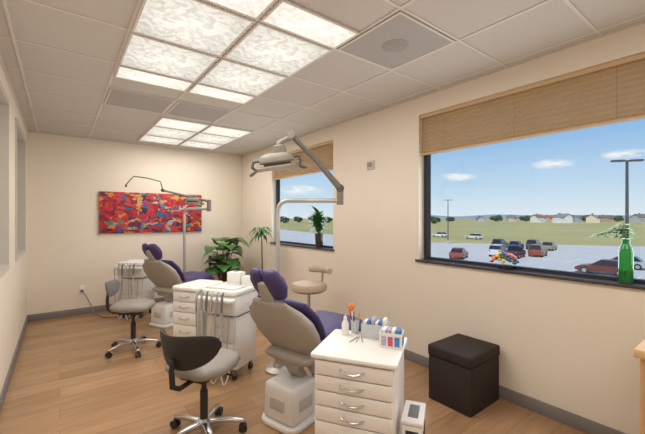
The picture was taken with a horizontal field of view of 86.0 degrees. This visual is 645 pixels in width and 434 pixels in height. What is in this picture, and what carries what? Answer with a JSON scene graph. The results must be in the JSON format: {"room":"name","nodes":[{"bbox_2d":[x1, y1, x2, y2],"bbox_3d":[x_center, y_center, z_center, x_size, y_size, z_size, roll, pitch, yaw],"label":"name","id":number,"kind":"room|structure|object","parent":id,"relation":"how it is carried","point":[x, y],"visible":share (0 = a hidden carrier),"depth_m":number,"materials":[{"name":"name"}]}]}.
{"room":"dental clinic","nodes":[
{"label":"dental clinic","id":0,"kind":"room"},
{"bbox_2d":[0,64,26,393],"bbox_3d":[-1.655,0.140,1.437,0.150,2.720,8.690,0,0,-37],"label":"wall","id":1,"kind":"structure","parent":0,"point":[13,284],"depth_m":3.37,"materials":[{"name":"paint"}]},
{"bbox_2d":[0,80,8,277],"bbox_3d":[-2.359,-0.290,2.415,0.112,1.520,1.700,0,0,-37],"label":"window","id":2,"kind":"structure","parent":1,"relation":"in","point":[4,101],"depth_m":3.06,"materials":[{"name":"clear glass"}]},
{"bbox_2d":[0,315,27,412],"bbox_3d":[-1.586,1.450,1.480,0.014,0.100,8.676,0,0,-37],"label":"baseboard","id":3,"kind":"structure","parent":1,"relation":"attached to","point":[13,362],"depth_m":3.31,"materials":[{"name":"plastic"}]},
{"bbox_2d":[15,117,25,261],"bbox_3d":[-3.644,-0.290,4.108,0.112,1.520,1.250,0,0,-37],"label":"window","id":4,"kind":"structure","parent":1,"relation":"in","point":[20,140],"depth_m":4.56,"materials":[{"name":"clear glass"}]},
{"bbox_2d":[27,132,242,314],"bbox_3d":[-2.952,0.140,6.002,3.605,2.720,0.150,0,0,-37],"label":"wall","id":5,"kind":"structure","parent":0,"point":[66,250],"depth_m":5.45,"materials":[{"name":"paint"}]},
{"bbox_2d":[79,285,84,292],"bbox_3d":[-3.700,1.115,5.321,0.070,0.114,0.030,0,0,-37],"label":"wall outlet","id":6,"kind":"object","parent":5,"relation":"attached to","point":[81,288],"visible":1,"depth_m":5.33,"materials":[{"name":"white plastic"}]},
{"bbox_2d":[28,297,165,321],"bbox_3d":[-2.912,1.450,5.929,3.281,0.100,0.014,0,0,-37],"label":"baseboard","id":7,"kind":"structure","parent":5,"relation":"attached to","point":[79,311],"depth_m":5.23,"materials":[{"name":"plastic"}]},
{"bbox_2d":[99,191,201,233],"bbox_3d":[-2.885,-0.070,5.934,1.600,0.670,0.035,0,0,-37],"label":"painting","id":8,"kind":"object","parent":5,"relation":"attached to","point":[119,212],"visible":1,"depth_m":5.83,"materials":[{"name":"paint"}]},
{"bbox_2d":[0,310,586,433],"bbox_3d":[-0.279,1.550,2.481,3.605,0.100,8.990,0,0,-37],"label":"floor","id":9,"kind":"structure","parent":0,"point":[62,381],"depth_m":2.92,"materials":[{"name":"brown wood"}]},
{"bbox_2d":[82,291,119,317],"bbox_3d":[-3.362,1.314,5.208,0.684,0.370,0.078,0,0,11],"label":"power cord","id":10,"kind":"object","parent":9,"relation":"on","point":[82,291],"visible":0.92,"depth_m":5.21,"materials":[{"name":"grey plastic"}]},
{"bbox_2d":[105,279,160,357],"bbox_3d":[-2.145,1.109,3.923,0.583,0.781,0.538,0,0,-3],"label":"stool","id":11,"kind":"object","parent":9,"relation":"on","point":[132,307],"visible":0.99,"depth_m":3.86,"materials":[{"name":"silver metal"}]},
{"bbox_2d":[114,259,154,318],"bbox_3d":[-2.823,1.085,5.221,0.426,0.831,0.568,0,0,3],"label":"cart","id":12,"kind":"object","parent":9,"relation":"on","point":[135,284],"visible":0.51,"depth_m":5.10,"materials":[{"name":"white laminate"}]},
{"bbox_2d":[125,176,210,272],"bbox_3d":[-2.376,0.446,5.346,1.165,2.108,0.590,0,0,-37],"label":"light","id":13,"kind":"object","parent":9,"relation":"on","point":[193,199],"visible":0.86,"depth_m":5.47,"materials":[{"name":"metal"}]},
{"bbox_2d":[142,243,214,327],"bbox_3d":[-2.077,0.927,5.123,0.600,1.146,1.205,0,0,25],"label":"dental chair","id":14,"kind":"object","parent":9,"relation":"on","point":[164,274],"visible":0.69,"depth_m":4.72,"materials":[{"name":"purple plastic"}]},
{"bbox_2d":[172,279,222,336],"bbox_3d":[-1.253,1.085,3.491,0.330,0.830,0.433,0,0,21],"label":"cart","id":15,"kind":"object","parent":9,"relation":"on","point":[184,320],"visible":0.34,"depth_m":3.32,"materials":[{"name":"white laminate"}]},
{"bbox_2d":[160,328,246,433],"bbox_3d":[-0.832,1.112,2.365,0.538,0.776,0.583,0,0,22],"label":"stool","id":16,"kind":"object","parent":9,"relation":"on","point":[191,359],"visible":1,"depth_m":2.18,"materials":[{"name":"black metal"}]},
{"bbox_2d":[201,237,248,281],"bbox_3d":[-1.758,0.933,6.106,0.762,1.135,0.919,0,0,-37],"label":"potted plant","id":17,"kind":"object","parent":9,"relation":"on","point":[221,265],"visible":0.68,"depth_m":6.04,"materials":[{"name":"green plant"}]},
{"bbox_2d":[195,282,257,384],"bbox_3d":[-0.905,1.085,3.289,0.426,0.831,0.568,0,0,21],"label":"cart","id":18,"kind":"object","parent":9,"relation":"on","point":[229,320],"visible":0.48,"depth_m":3.17,"materials":[{"name":"white laminate"}]},
{"bbox_2d":[206,283,245,290],"bbox_3d":[-0.911,0.662,3.279,0.320,0.016,0.180,0,0,21],"label":"tray","id":19,"kind":"object","parent":18,"relation":"on","point":[221,286],"visible":1,"depth_m":3.28,"materials":[{"name":"white plastic"}]},
{"bbox_2d":[227,271,244,284],"bbox_3d":[-0.867,0.610,3.477,0.150,0.121,0.100,0,0,21],"label":"carton","id":20,"kind":"object","parent":18,"relation":"on","point":[233,277],"visible":0.93,"depth_m":3.43,"materials":[{"name":"white paper"}]},
{"bbox_2d":[241,275,252,285],"bbox_3d":[-0.721,0.627,3.425,0.130,0.086,0.100,0,0,15],"label":"carton","id":21,"kind":"object","parent":18,"relation":"on","point":[245,280],"visible":0.59,"depth_m":3.38,"materials":[{"name":"white paper"}]},
{"bbox_2d":[247,227,275,271],"bbox_3d":[-0.974,0.830,5.481,0.459,1.341,0.460,0,0,-37],"label":"spiky plant","id":22,"kind":"object","parent":9,"relation":"on","point":[260,232],"visible":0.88,"depth_m":5.49,"materials":[{"name":"green plant"}]},
{"bbox_2d":[249,130,343,375],"bbox_3d":[-0.224,0.364,3.188,0.822,2.272,0.582,0,0,7],"label":"light","id":23,"kind":"object","parent":9,"relation":"on","point":[279,158],"visible":0.92,"depth_m":3.25,"materials":[{"name":"metal"}]},
{"bbox_2d":[249,268,362,433],"bbox_3d":[-0.067,0.927,2.811,0.600,1.146,1.205,0,0,37],"label":"dental chair","id":24,"kind":"object","parent":9,"relation":"on","point":[293,329],"visible":0.8,"depth_m":2.44,"materials":[{"name":"white plastic"}]},
{"bbox_2d":[291,265,331,307],"bbox_3d":[-0.134,1.044,4.005,0.518,0.911,0.541,0,0,-12],"label":"stool","id":25,"kind":"object","parent":9,"relation":"on","point":[306,287],"visible":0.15,"depth_m":3.92,"materials":[{"name":"beige leather"}]},
{"bbox_2d":[310,329,407,433],"bbox_3d":[0.213,1.100,1.896,0.450,0.800,0.438,0,0,20],"label":"drawer cabinet","id":26,"kind":"object","parent":9,"relation":"on","point":[359,386],"visible":1,"depth_m":1.73,"materials":[{"name":"white laminate"}]},
{"bbox_2d":[342,313,348,335],"bbox_3d":[0.136,0.637,2.060,0.042,0.125,0.042,0,0,20],"label":"spray bottle","id":27,"kind":"object","parent":26,"relation":"on","point":[345,324],"visible":1,"depth_m":2.04,"materials":[{"name":"white plastic"}]},
{"bbox_2d":[351,318,358,333],"bbox_3d":[0.197,0.660,2.096,0.054,0.080,0.054,0,0,20],"label":"pen cup","id":28,"kind":"object","parent":26,"relation":"on","point":[354,325],"visible":0.97,"depth_m":2.08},
{"bbox_2d":[348,303,354,319],"bbox_3d":[0.178,0.609,2.109,0.046,0.171,0.032,0,0,-37],"label":"brush","id":29,"kind":"object","parent":28,"relation":"in","point":[351,306],"visible":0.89,"depth_m":2.10,"materials":[{"name":"plastic"}]},
{"bbox_2d":[361,320,389,339],"bbox_3d":[0.311,0.660,2.029,0.150,0.080,0.100,0,0,20],"label":"bin","id":30,"kind":"object","parent":26,"relation":"on","point":[368,331],"visible":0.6,"depth_m":1.99,"materials":[{"name":"grey plastic"}]},
{"bbox_2d":[371,316,375,324],"bbox_3d":[0.300,0.643,2.033,0.017,0.105,0.070,0,0,20],"label":"packet","id":31,"kind":"object","parent":30,"relation":"in","point":[373,319],"visible":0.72,"depth_m":2.01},
{"bbox_2d":[382,317,386,325],"bbox_3d":[0.362,0.643,2.010,0.017,0.105,0.070,0,0,20],"label":"packet","id":32,"kind":"object","parent":30,"relation":"in","point":[384,321],"visible":0.47,"depth_m":1.98,"materials":[{"name":"white paper"}]},
{"bbox_2d":[379,327,403,349],"bbox_3d":[0.376,0.660,1.879,0.122,0.080,0.092,0,0,20],"label":"box","id":33,"kind":"object","parent":26,"relation":"on","point":[386,340],"visible":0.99,"depth_m":1.84,"materials":[{"name":"white paper"}]},
{"bbox_2d":[382,326,387,332],"bbox_3d":[0.341,0.650,1.893,0.020,0.090,0.070,0,0,20],"label":"sachet","id":34,"kind":"object","parent":33,"relation":"in","point":[384,330],"visible":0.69,"depth_m":1.88,"materials":[{"name":"white paper"}]},
{"bbox_2d":[391,327,396,333],"bbox_3d":[0.388,0.650,1.876,0.020,0.090,0.070,0,0,20],"label":"sachet","id":35,"kind":"object","parent":33,"relation":"in","point":[393,331],"visible":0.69,"depth_m":1.86,"materials":[{"name":"white paper"}]},
{"bbox_2d":[396,327,400,334],"bbox_3d":[0.411,0.650,1.867,0.020,0.090,0.070,0,0,20],"label":"sachet","id":36,"kind":"object","parent":33,"relation":"in","point":[398,331],"visible":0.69,"depth_m":1.85,"materials":[{"name":"blue plastic"}]},
{"bbox_2d":[401,400,425,433],"bbox_3d":[0.462,1.239,1.747,0.105,0.522,0.206,0,0,20],"label":"waste bin","id":37,"kind":"object","parent":9,"relation":"on","point":[413,416],"visible":1,"depth_m":1.69,"materials":[{"name":"white plastic"}]},
{"bbox_2d":[428,333,499,417],"bbox_3d":[1.166,1.275,2.856,0.455,0.450,0.385,0,0,-37],"label":"storage ottoman","id":38,"kind":"object","parent":9,"relation":"on","point":[463,369],"visible":1,"depth_m":2.72,"materials":[{"name":"black leather"}]},
{"bbox_2d":[633,339,644,433],"bbox_3d":[2.155,1.050,1.259,0.845,0.900,1.400,0,0,-37],"label":"base cabinet","id":39,"kind":"object","parent":9,"relation":"on","point":[639,351],"visible":1,"depth_m":1.56,"materials":[{"name":"brown wood"}]},
{"bbox_2d":[633,339,644,359],"bbox_3d":[2.165,0.620,1.266,0.820,0.040,1.400,0,0,-37],"label":"countertop","id":40,"kind":"structure","parent":39,"relation":"on","point":[639,351],"depth_m":1.57,"materials":[{"name":"brown wood"}]},
{"bbox_2d":[0,0,644,155],"bbox_3d":[-0.279,-1.277,2.481,3.605,0.126,8.990,0,0,-37],"label":"ceiling","id":41,"kind":"structure","parent":0,"point":[59,59],"depth_m":2.70,"materials":[{"name":"tile"}]},
{"bbox_2d":[104,87,174,113],"bbox_3d":[-1.934,-1.210,3.648,0.580,0.008,0.580,0,0,-37],"label":"ceiling vent","id":42,"kind":"object","parent":41,"relation":"in","point":[115,97],"visible":1,"depth_m":3.62,"materials":[{"name":"metal"}]},
{"bbox_2d":[114,64,193,91],"bbox_3d":[-1.472,-1.208,3.039,0.590,0.012,0.280,0,0,-37],"label":"recessed light","id":43,"kind":"object","parent":41,"relation":"in","point":[123,72],"visible":0.93,"depth_m":3.01,"materials":[{"name":"plastic"}]},
{"bbox_2d":[138,134,184,144],"bbox_3d":[-2.521,-1.208,5.431,0.590,0.012,0.480,0,0,-37],"label":"recessed light","id":44,"kind":"object","parent":41,"relation":"in","point":[148,138],"visible":0.99,"depth_m":5.44,"materials":[{"name":"plastic"}]},
{"bbox_2d":[119,32,218,81],"bbox_3d":[-1.196,-1.208,2.676,0.590,0.012,0.590,0,0,-37],"label":"recessed light","id":45,"kind":"object","parent":41,"relation":"in","point":[141,52],"visible":0.99,"depth_m":2.63,"materials":[{"name":"plastic"}]},
{"bbox_2d":[144,126,197,139],"bbox_3d":[-2.186,-1.208,4.989,0.590,0.012,0.590,0,0,-37],"label":"recessed light","id":46,"kind":"object","parent":41,"relation":"in","point":[154,130],"visible":0.94,"depth_m":5.00,"materials":[{"name":"plastic"}]},
{"bbox_2d":[153,117,209,131],"bbox_3d":[-1.853,-1.208,4.550,0.590,0.012,0.470,0,0,-37],"label":"recessed light","id":47,"kind":"object","parent":41,"relation":"in","point":[165,122],"visible":1,"depth_m":4.51,"materials":[{"name":"plastic"}]},
{"bbox_2d":[131,0,254,56],"bbox_3d":[-0.828,-1.208,2.190,0.590,0.012,0.590,0,0,-37],"label":"recessed light","id":48,"kind":"object","parent":41,"relation":"in","point":[198,25],"visible":1,"depth_m":2.17,"materials":[{"name":"plastic"}]},
{"bbox_2d":[165,101,230,122],"bbox_3d":[-1.448,-1.210,4.017,0.580,0.008,0.580,0,0,-37],"label":"ceiling vent","id":49,"kind":"object","parent":41,"relation":"in","point":[179,109],"visible":1,"depth_m":4.00,"materials":[{"name":"metal"}]},
{"bbox_2d":[179,140,222,149],"bbox_3d":[-2.035,-1.208,5.799,0.590,0.012,0.480,0,0,-37],"label":"recessed light","id":50,"kind":"object","parent":41,"relation":"in","point":[188,143],"visible":0.99,"depth_m":5.76,"materials":[{"name":"plastic"}]},
{"bbox_2d":[187,132,238,144],"bbox_3d":[-1.700,-1.208,5.357,0.590,0.012,0.590,0,0,-37],"label":"recessed light","id":51,"kind":"object","parent":41,"relation":"in","point":[200,137],"visible":0.96,"depth_m":5.32,"materials":[{"name":"plastic"}]},
{"bbox_2d":[187,82,255,103],"bbox_3d":[-0.986,-1.208,3.407,0.590,0.012,0.280,0,0,-37],"label":"recessed light","id":52,"kind":"object","parent":41,"relation":"in","point":[197,88],"visible":0.93,"depth_m":3.38,"materials":[{"name":"plastic"}]},
{"bbox_2d":[200,125,252,137],"bbox_3d":[-1.367,-1.208,4.919,0.590,0.012,0.470,0,0,-37],"label":"recessed light","id":53,"kind":"object","parent":41,"relation":"in","point":[212,129],"visible":1,"depth_m":4.88,"materials":[{"name":"plastic"}]},
{"bbox_2d":[203,0,276,20],"bbox_3d":[-0.556,-1.208,1.832,0.590,0.012,0.270,0,0,-37],"label":"recessed light","id":54,"kind":"object","parent":41,"relation":"in","point":[253,9],"visible":1,"depth_m":1.98,"materials":[{"name":"plastic"}]},
{"bbox_2d":[197,58,287,96],"bbox_3d":[-0.711,-1.208,3.045,0.590,0.012,0.590,0,0,-37],"label":"recessed light","id":55,"kind":"object","parent":41,"relation":"in","point":[226,74],"visible":0.96,"depth_m":3.01,"materials":[{"name":"plastic"}]},
{"bbox_2d":[223,21,331,76],"bbox_3d":[-0.342,-1.208,2.559,0.590,0.012,0.590,0,0,-37],"label":"recessed light","id":56,"kind":"object","parent":41,"relation":"in","point":[266,47],"visible":1,"depth_m":2.52,"materials":[{"name":"plastic"}]},
{"bbox_2d":[260,0,359,49],"bbox_3d":[-0.070,-1.208,2.201,0.590,0.012,0.270,0,0,-37],"label":"recessed light","id":57,"kind":"object","parent":41,"relation":"in","point":[288,16],"visible":1,"depth_m":2.17,"materials":[{"name":"plastic"}]},
{"bbox_2d":[337,11,455,69],"bbox_3d":[0.513,-1.210,2.442,0.580,0.008,0.580,0,0,-37],"label":"ceiling vent","id":58,"kind":"object","parent":41,"relation":"in","point":[400,39],"visible":1,"depth_m":2.40,"materials":[{"name":"metal"}]},
{"bbox_2d":[243,23,644,433],"bbox_3d":[1.093,0.140,3.522,0.160,2.720,8.690,0,0,-37],"label":"wall","id":59,"kind":"structure","parent":0,"point":[566,345],"depth_m":3.31,"materials":[{"name":"paint"}]},
{"bbox_2d":[270,179,334,250],"bbox_3d":[-0.322,-0.292,5.349,0.165,1.495,1.750,0,0,-37],"label":"window","id":60,"kind":"structure","parent":59,"relation":"in","point":[297,244],"depth_m":5.49,"materials":[{"name":"brown metal"}]},
{"bbox_2d":[306,206,327,247],"bbox_3d":[-0.094,0.128,4.867,0.448,0.608,0.278,0,0,34],"label":"potted palm","id":61,"kind":"object","parent":60,"relation":"on","point":[319,222],"visible":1,"depth_m":4.87,"materials":[{"name":"green plant"}]},
{"bbox_2d":[315,233,323,247],"bbox_3d":[-0.046,0.332,4.924,0.132,0.200,0.132,0,0,-37],"label":"pot","id":62,"kind":"object","parent":61,"relation":"attached to","point":[318,236],"depth_m":4.87,"materials":[{"name":"silver metal"}]},
{"bbox_2d":[273,140,332,179],"bbox_3d":[-0.336,-0.840,5.338,0.050,0.400,1.674,0,0,-37],"label":"window blind","id":63,"kind":"object","parent":59,"relation":"attached to","point":[323,152],"visible":0.55,"depth_m":5.12,"materials":[{"name":"beige wood"}]},
{"bbox_2d":[367,160,373,169],"bbox_3d":[0.559,-0.610,4.065,0.034,0.104,0.110,0,0,-37],"label":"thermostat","id":64,"kind":"object","parent":59,"relation":"attached to","point":[370,164],"visible":1,"depth_m":4.04,"materials":[{"name":"beige plastic"}]},
{"bbox_2d":[258,293,625,433],"bbox_3d":[1.023,1.450,3.470,0.014,0.100,8.690,0,0,-37],"label":"baseboard","id":65,"kind":"structure","parent":59,"relation":"attached to","point":[585,425],"depth_m":2.59,"materials":[{"name":"plastic"}]},
{"bbox_2d":[415,155,644,289],"bbox_3d":[1.821,-0.292,2.525,0.165,1.495,2.680,0,0,-37],"label":"window","id":66,"kind":"structure","parent":59,"relation":"in","point":[530,271],"depth_m":2.95,"materials":[{"name":"black metal"}]},
{"bbox_2d":[489,251,519,269],"bbox_3d":[1.511,0.358,2.877,0.114,0.148,0.239,0,0,-37],"label":"flower ornament","id":67,"kind":"object","parent":66,"relation":"on","point":[499,256],"visible":1,"depth_m":2.84,"materials":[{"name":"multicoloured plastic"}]},
{"bbox_2d":[618,239,633,283],"bbox_3d":[1.975,0.287,2.252,0.076,0.290,0.076,0,0,-37],"label":"glass bottle","id":68,"kind":"object","parent":66,"relation":"on","point":[625,253],"visible":0.99,"depth_m":2.23,"materials":[{"name":"green glass"}]},
{"bbox_2d":[589,223,634,238],"bbox_3d":[1.901,0.092,2.280,0.100,0.100,0.240,0,0,-37],"label":"plant cutting","id":69,"kind":"object","parent":68,"relation":"in","point":[622,231],"visible":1,"depth_m":2.25,"materials":[{"name":"green plant"}]},
{"bbox_2d":[421,52,644,155],"bbox_3d":[1.808,-0.835,2.514,0.050,0.410,2.604,0,0,-37],"label":"window blind","id":70,"kind":"object","parent":59,"relation":"attached to","point":[612,92],"visible":1,"depth_m":2.64,"materials":[{"name":"beige wood"}]},
{"label":"outside","id":71,"kind":"structure","parent":0,"visible":0},
{"bbox_2d":[431,214,631,218],"bbox_3d":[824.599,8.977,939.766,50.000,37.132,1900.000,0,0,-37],"label":"hills","id":72,"kind":"structure","parent":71,"point":[504,216],"depth_m":1244.72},
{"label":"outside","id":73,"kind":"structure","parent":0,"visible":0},
{"bbox_2d":[280,218,644,245],"bbox_3d":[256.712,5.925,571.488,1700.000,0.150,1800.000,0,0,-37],"label":"lawn","id":74,"kind":"structure","parent":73,"point":[575,233],"depth_m":149.94,"materials":[{"name":"green plant"}]},
{"bbox_2d":[280,216,289,222],"bbox_3d":[-36.338,2.605,330.047,10.213,6.591,14.000,0,0,-37],"label":"tree","id":75,"kind":"object","parent":74,"relation":"on","point":[283,219],"visible":0.9,"depth_m":326.69,"materials":[{"name":"green plant"}]},
{"bbox_2d":[294,216,302,221],"bbox_3d":[-26.526,2.605,380.047,10.213,6.591,14.000,0,0,-37],"label":"tree","id":76,"kind":"object","parent":74,"relation":"on","point":[298,219],"visible":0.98,"depth_m":376.99,"materials":[{"name":"green plant"}]},
{"bbox_2d":[322,216,332,221],"bbox_3d":[5.063,2.605,360.047,10.213,6.591,14.000,0,0,-37],"label":"tree","id":77,"kind":"object","parent":74,"relation":"on","point":[329,219],"visible":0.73,"depth_m":356.62,"materials":[{"name":"green plant"}]},
{"bbox_2d":[431,216,440,223],"bbox_3d":[96.191,2.605,300.047,10.213,6.591,14.000,0,0,-37],"label":"tree","id":78,"kind":"object","parent":74,"relation":"on","point":[434,219],"visible":0.66,"depth_m":296.59,"materials":[{"name":"green plant"}]},
{"bbox_2d":[445,217,454,220],"bbox_3d":[159.174,2.925,430.278,9.431,5.950,13.829,0,0,-37],"label":"tree","id":79,"kind":"object","parent":74,"relation":"on","point":[447,218],"visible":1,"depth_m":428.23,"materials":[{"name":"green plant"}]},
{"bbox_2d":[473,216,484,221],"bbox_3d":[194.688,2.050,430.051,12.300,7.700,9.200,0,0,3],"label":"house","id":80,"kind":"structure","parent":74,"relation":"on","point":[479,218],"depth_m":426.09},
{"bbox_2d":[489,215,502,220],"bbox_3d":[229.988,1.451,460.089,11.134,9.300,19.279,0,0,-37],"label":"tree","id":81,"kind":"object","parent":74,"relation":"on","point":[498,217],"visible":0.94,"depth_m":456.12,"materials":[{"name":"green plant"}]},
{"bbox_2d":[507,215,517,221],"bbox_3d":[235.099,1.450,429.032,11.200,8.900,12.300,0,0,23],"label":"house","id":82,"kind":"structure","parent":74,"relation":"on","point":[510,218],"depth_m":426.09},
{"bbox_2d":[518,215,529,220],"bbox_3d":[274.503,1.892,470.089,10.289,8.232,17.534,0,0,-37],"label":"tree","id":83,"kind":"object","parent":74,"relation":"on","point":[524,218],"visible":0.91,"depth_m":466.77,"materials":[{"name":"green plant"}]},
{"bbox_2d":[529,214,546,222],"bbox_3d":[230.845,1.150,369.028,13.200,9.500,12.300,0,0,-22],"label":"house","id":84,"kind":"structure","parent":74,"relation":"on","point":[536,218],"depth_m":366.24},
{"bbox_2d":[544,214,553,221],"bbox_3d":[287.321,1.250,439.230,10.200,9.300,12.300,0,0,43],"label":"house","id":85,"kind":"structure","parent":74,"relation":"on","point":[549,218],"depth_m":435.87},
{"bbox_2d":[552,213,572,222],"bbox_3d":[235.288,0.850,339.868,12.300,10.100,14.200,0,0,-7],"label":"house","id":86,"kind":"structure","parent":74,"relation":"on","point":[558,218],"depth_m":335.10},
{"bbox_2d":[572,215,582,221],"bbox_3d":[306.452,1.550,418.951,11.200,8.700,12.300,0,0,3],"label":"house","id":87,"kind":"structure","parent":74,"relation":"on","point":[576,218],"depth_m":415.31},
{"bbox_2d":[585,213,600,222],"bbox_3d":[281.175,1.050,359.287,12.300,9.700,12.200,0,0,43],"label":"house","id":88,"kind":"structure","parent":74,"relation":"on","point":[591,218],"depth_m":355.40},
{"bbox_2d":[598,214,613,221],"bbox_3d":[327.177,1.450,399.117,13.200,8.900,12.300,0,0,33],"label":"house","id":89,"kind":"structure","parent":74,"relation":"on","point":[604,218],"depth_m":396.29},
{"bbox_2d":[613,215,623,220],"bbox_3d":[389.633,1.892,460.089,10.289,8.232,17.534,0,0,-37],"label":"tree","id":90,"kind":"object","parent":74,"relation":"on","point":[619,217],"visible":0.7,"depth_m":455.68,"materials":[{"name":"green plant"}]},
{"bbox_2d":[630,213,644,222],"bbox_3d":[322.314,0.950,348.958,14.200,9.900,12.300,0,0,-7],"label":"house","id":91,"kind":"structure","parent":74,"relation":"on","point":[636,218],"depth_m":347.51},
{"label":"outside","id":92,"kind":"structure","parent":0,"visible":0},
{"bbox_2d":[280,229,644,278],"bbox_3d":[25.997,5.825,69.951,114.000,0.070,220.000,0,0,-37],"label":"parking lot","id":93,"kind":"structure","parent":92,"point":[566,257],"depth_m":54.98,"materials":[{"name":"grey asphalt"}]},
{"bbox_2d":[432,232,446,236],"bbox_3d":[34.078,5.057,100.336,1.850,1.475,4.510,0,0,-37],"label":"car","id":94,"kind":"object","parent":93,"relation":"on","point":[442,234],"visible":0.86,"depth_m":99.48,"materials":[{"name":"paint"}]},
{"bbox_2d":[449,247,467,258],"bbox_3d":[19.307,5.057,48.942,1.850,1.475,4.510,0,0,33],"label":"car","id":95,"kind":"object","parent":93,"relation":"on","point":[459,252],"visible":1,"depth_m":47.54,"materials":[{"name":"paint"}]},
{"bbox_2d":[465,233,483,238],"bbox_3d":[39.943,5.057,91.214,1.850,1.475,4.510,0,0,-27],"label":"car","id":96,"kind":"object","parent":93,"relation":"on","point":[473,235],"visible":1,"depth_m":90.28,"materials":[{"name":"paint"}]},
{"bbox_2d":[488,244,506,255],"bbox_3d":[26.245,4.922,51.453,1.850,1.745,4.510,0,0,43],"label":"car","id":97,"kind":"object","parent":93,"relation":"on","point":[493,249],"visible":0.62,"depth_m":50.06,"materials":[{"name":"paint"}]},
{"bbox_2d":[491,238,507,247],"bbox_3d":[33.206,4.922,64.732,1.850,1.745,4.510,0,0,43],"label":"car","id":98,"kind":"object","parent":93,"relation":"on","point":[494,241],"visible":0.51,"depth_m":63.46,"materials":[{"name":"paint"}]},
{"bbox_2d":[504,245,525,258],"bbox_3d":[27.564,4.922,49.547,1.850,1.745,4.510,0,0,43],"label":"car","id":99,"kind":"object","parent":93,"relation":"on","point":[516,250],"visible":0.73,"depth_m":48.73,"materials":[{"name":"paint"}]},
{"bbox_2d":[507,241,523,248],"bbox_3d":[35.069,5.057,62.709,1.850,1.475,4.510,0,0,43],"label":"car","id":100,"kind":"object","parent":93,"relation":"on","point":[510,242],"visible":0.51,"depth_m":61.69,"materials":[{"name":"paint"}]},
{"bbox_2d":[526,239,541,248],"bbox_3d":[38.331,4.922,62.709,1.850,1.745,4.510,0,0,43],"label":"car","id":101,"kind":"object","parent":93,"relation":"on","point":[529,242],"visible":0.49,"depth_m":61.42,"materials":[{"name":"paint"}]},
{"bbox_2d":[528,244,547,256],"bbox_3d":[32.045,4.922,51.453,1.850,1.745,4.510,0,0,43],"label":"car","id":102,"kind":"object","parent":93,"relation":"on","point":[534,249],"visible":1,"depth_m":50.04,"materials":[{"name":"paint"}]},
{"bbox_2d":[542,241,556,250],"bbox_3d":[39.806,5.057,60.808,1.850,1.475,4.510,0,0,43],"label":"car","id":103,"kind":"object","parent":93,"relation":"on","point":[548,245],"visible":0.72,"depth_m":59.46,"materials":[{"name":"paint"}]},
{"bbox_2d":[574,259,617,275],"bbox_3d":[28.546,5.057,35.203,1.850,1.475,4.510,0,0,-42],"label":"car","id":104,"kind":"object","parent":93,"relation":"on","point":[603,265],"visible":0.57,"depth_m":34.70,"materials":[{"name":"paint"}]},
{"bbox_2d":[596,255,644,269],"bbox_3d":[34.064,5.057,39.345,1.850,1.475,4.510,0,0,-42],"label":"car","id":105,"kind":"object","parent":93,"relation":"on","point":[639,263],"visible":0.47,"depth_m":37.79,"materials":[{"name":"paint"}]},
{"bbox_2d":[610,159,643,238],"bbox_3d":[19.361,1.080,22.000,1.700,9.440,0.560,0,0,13],"label":"lamp post","id":106,"kind":"object","parent":93,"relation":"on","point":[631,160],"visible":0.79,"depth_m":21.95,"materials":[{"name":"metal"}]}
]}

